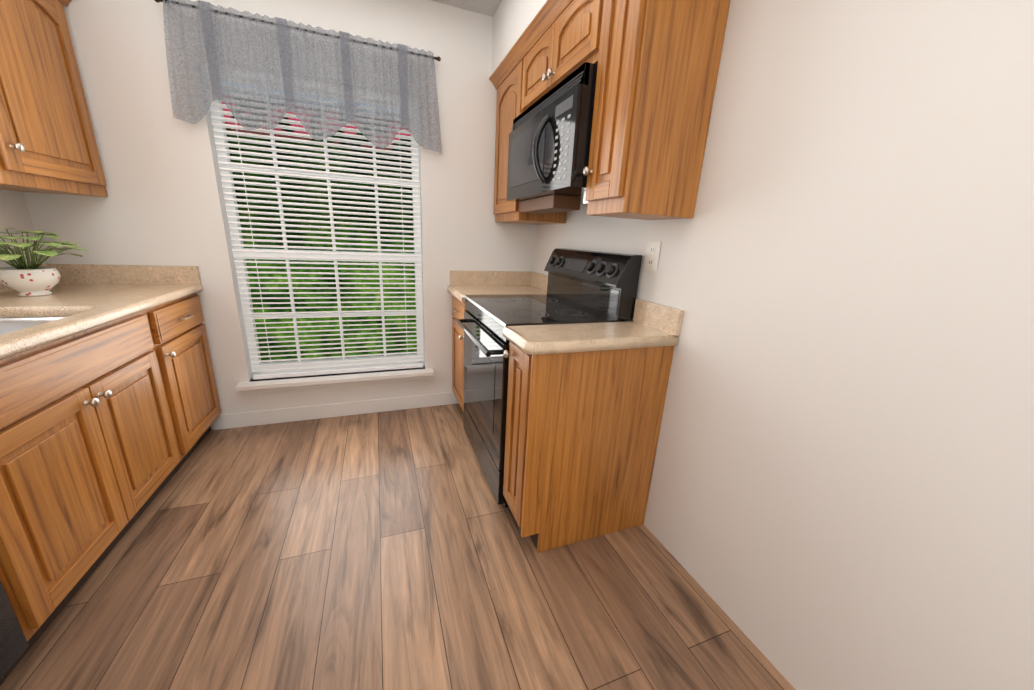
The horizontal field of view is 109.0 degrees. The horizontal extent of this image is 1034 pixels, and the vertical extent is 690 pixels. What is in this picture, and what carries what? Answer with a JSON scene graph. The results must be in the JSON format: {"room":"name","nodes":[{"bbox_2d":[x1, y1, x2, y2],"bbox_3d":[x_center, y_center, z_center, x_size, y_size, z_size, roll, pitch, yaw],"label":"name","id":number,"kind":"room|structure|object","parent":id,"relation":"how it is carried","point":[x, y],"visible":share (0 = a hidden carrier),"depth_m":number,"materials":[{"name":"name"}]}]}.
{"room":"kitchen","nodes":[
{"label":"kitchen","id":0,"kind":"room"},
{"bbox_2d":[0,189,47,267],"bbox_3d":[-1.756,-0.085,-0.062,0.200,2.520,4.440,-3,17,-20],"label":"wall","id":1,"kind":"structure","parent":0,"point":[15,213],"depth_m":1.72,"materials":[{"name":"white paint"}]},
{"bbox_2d":[0,0,107,196],"bbox_3d":[-2.080,-1.044,1.443,0.328,0.805,0.583,-3,17,-20],"label":"upper cabinet","id":2,"kind":"object","parent":1,"relation":"attached to","point":[48,144],"visible":1,"depth_m":1.49,"materials":[{"name":"brown wood"}]},
{"bbox_2d":[58,0,71,5],"bbox_3d":[-1.497,-1.142,0.352,0.067,0.056,2.888,-3,17,-20],"label":"crown molding","id":3,"kind":"structure","parent":2,"relation":"attached to","point":[65,2],"depth_m":1.64,"materials":[{"name":"brown wood"}]},
{"bbox_2d":[24,0,535,429],"bbox_3d":[-1.149,-0.748,2.332,2.640,2.520,0.200,-3,17,-20],"label":"wall","id":4,"kind":"structure","parent":0,"point":[164,205],"depth_m":2.04,"materials":[{"name":"white paint"}]},
{"bbox_2d":[154,0,441,153],"bbox_3d":[-1.073,-1.397,1.997,1.320,0.534,0.090,-3,17,-20],"label":"curtain valance","id":5,"kind":"object","parent":4,"relation":"attached to","point":[250,71],"visible":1,"depth_m":1.93,"materials":[{"name":"grey fabric"}]},
{"bbox_2d":[210,101,434,393],"bbox_3d":[-1.143,-0.599,2.296,1.190,1.805,0.200,-3,17,-20],"label":"window","id":6,"kind":"structure","parent":4,"relation":"in","point":[298,383],"depth_m":2.39,"materials":[{"name":"white wood"}]},
{"bbox_2d":[210,100,422,379],"bbox_3d":[-1.148,-0.640,2.304,1.064,1.726,0.044,-3,17,-20],"label":"window blind","id":7,"kind":"object","parent":6,"relation":"attached to","point":[329,371],"visible":0.88,"depth_m":2.27,"materials":[{"name":"white plastic"}]},
{"bbox_2d":[212,392,458,429],"bbox_3d":[-1.169,0.443,2.571,1.560,0.100,0.012,-3,17,-20],"label":"baseboard","id":8,"kind":"structure","parent":4,"relation":"attached to","point":[252,418],"depth_m":2.52,"materials":[{"name":"white wood"}]},
{"bbox_2d":[0,404,795,689],"bbox_3d":[-0.477,1.072,0.787,3.060,0.050,4.440,-3,17,-20],"label":"floor","id":9,"kind":"structure","parent":0,"point":[390,550],"depth_m":1.33,"materials":[{"name":"brown wood"}]},
{"bbox_2d":[0,580,28,685],"bbox_3d":[-1.478,0.607,0.565,0.560,0.867,0.602,-3,17,-20],"label":"dishwasher","id":10,"kind":"object","parent":9,"relation":"on","point":[14,644],"visible":1,"depth_m":0.97,"materials":[{"name":"black metal"}]},
{"bbox_2d":[0,293,220,520],"bbox_3d":[-1.950,0.211,1.849,0.513,0.868,0.638,-3,17,-20],"label":"base cabinet","id":11,"kind":"object","parent":9,"relation":"on","point":[105,429],"depth_m":1.35,"materials":[{"name":"brown wood"}]},
{"bbox_2d":[0,264,202,359],"bbox_3d":[-1.580,0.041,0.685,0.628,0.140,2.888,-3,17,-20],"label":"countertop","id":12,"kind":"structure","parent":11,"relation":"on","point":[83,297],"depth_m":1.60,"materials":[{"name":"stone"}]},
{"bbox_2d":[0,316,67,334],"bbox_3d":[-1.699,0.083,1.135,0.409,0.198,0.699,-3,17,-20],"label":"sink basin","id":13,"kind":"object","parent":12,"relation":"in","point":[9,325],"depth_m":1.39,"materials":[{"name":"white ceramic"}]},
{"bbox_2d":[0,228,90,295],"bbox_3d":[-2.042,-0.353,1.572,0.312,0.277,0.364,-3,17,-20],"label":"potted plant","id":14,"kind":"object","parent":12,"relation":"on","point":[33,279],"visible":1,"depth_m":1.54,"materials":[{"name":"plant"}]},
{"bbox_2d":[452,295,466,412],"bbox_3d":[-0.116,0.082,2.610,0.616,0.868,0.471,-3,17,-20],"label":"base cabinet","id":15,"kind":"object","parent":9,"relation":"on","point":[458,307],"depth_m":2.50,"materials":[{"name":"brown wood"}]},
{"bbox_2d":[455,248,641,507],"bbox_3d":[0.067,0.098,1.993,0.680,1.199,0.757,-3,17,-20],"label":"range","id":16,"kind":"object","parent":9,"relation":"on","point":[586,286],"visible":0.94,"depth_m":1.79,"materials":[{"name":"black metal"}]},
{"bbox_2d":[503,342,673,552],"bbox_3d":[0.276,0.395,1.596,0.613,0.868,0.252,-3,17,-20],"label":"base cabinet","id":17,"kind":"object","parent":9,"relation":"on","point":[582,434],"depth_m":1.46,"materials":[{"name":"brown wood"}]},
{"bbox_2d":[447,270,683,354],"bbox_3d":[0.077,-0.258,2.001,0.640,0.140,1.508,-3,17,-20],"label":"countertop","id":18,"kind":"structure","parent":17,"relation":"on","point":[652,324],"depth_m":1.47,"materials":[{"name":"stone"}]},
{"bbox_2d":[431,0,501,16],"bbox_3d":[-0.355,-1.394,0.074,3.060,0.050,4.440,-3,17,-20],"label":"ceiling","id":19,"kind":"structure","parent":0,"point":[488,7],"depth_m":2.12,"materials":[{"name":"white paint"}]},
{"bbox_2d":[492,0,546,73],"bbox_3d":[0.714,-1.278,0.522,0.360,0.320,4.040,-3,17,-20],"label":"wall","id":20,"kind":"structure","parent":0,"point":[512,19],"depth_m":1.96,"materials":[{"name":"white paint"}]},
{"bbox_2d":[532,0,1033,689],"bbox_3d":[0.924,-0.238,0.924,0.200,2.520,4.440,-3,17,-20],"label":"wall","id":21,"kind":"structure","parent":0,"point":[840,496],"depth_m":0.90,"materials":[{"name":"white paint"}]},
{"bbox_2d":[517,34,544,115],"bbox_3d":[0.251,-1.313,1.816,0.328,0.275,0.431,-3,17,-20],"label":"door","id":22,"kind":"structure","parent":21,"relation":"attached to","point":[529,69],"depth_m":1.85,"materials":[{"name":"brown wood"}]},
{"bbox_2d":[493,66,572,224],"bbox_3d":[0.082,-1.183,2.295,0.328,0.805,0.473,-3,17,-20],"label":"upper cabinet","id":23,"kind":"object","parent":21,"relation":"attached to","point":[550,209],"depth_m":2.21,"materials":[{"name":"brown wood"}]},
{"bbox_2d":[541,0,596,96],"bbox_3d":[0.367,-1.220,1.516,0.328,0.275,0.431,-3,17,-20],"label":"door","id":24,"kind":"structure","parent":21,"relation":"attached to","point":[569,40],"depth_m":1.49,"materials":[{"name":"brown wood"}]},
{"bbox_2d":[489,0,572,89],"bbox_3d":[0.111,-1.442,1.665,0.067,0.056,1.478,-3,17,-20],"label":"crown molding","id":25,"kind":"structure","parent":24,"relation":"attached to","point":[550,12],"depth_m":1.76,"materials":[{"name":"brown wood"}]},
{"bbox_2d":[507,62,597,203],"bbox_3d":[0.232,-0.891,1.752,0.453,0.458,0.759,-3,17,-20],"label":"microwave","id":26,"kind":"object","parent":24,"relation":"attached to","point":[549,143],"visible":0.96,"depth_m":1.52,"materials":[{"name":"black"}]},
{"bbox_2d":[644,241,660,270],"bbox_3d":[0.570,-0.376,1.559,0.006,0.120,0.080,-3,17,-20],"label":"electrical outlet","id":27,"kind":"object","parent":21,"relation":"attached to","point":[652,255],"visible":1,"depth_m":1.55,"materials":[{"name":"white plastic"}]},
{"bbox_2d":[577,0,730,219],"bbox_3d":[0.470,-0.873,1.289,0.328,0.805,0.240,-3,17,-20],"label":"upper cabinet","id":28,"kind":"object","parent":21,"relation":"attached to","point":[657,62],"depth_m":1.21,"materials":[{"name":"brown wood"}]},
{"label":"outside","id":29,"kind":"structure","parent":0,"visible":0},
{"bbox_2d":[222,102,416,362],"bbox_3d":[-0.801,-0.958,1.353,7.000,5.500,5.200,-3,17,-20],"label":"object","id":30,"kind":"structure","parent":29,"point":[324,265],"depth_m":3.83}
]}

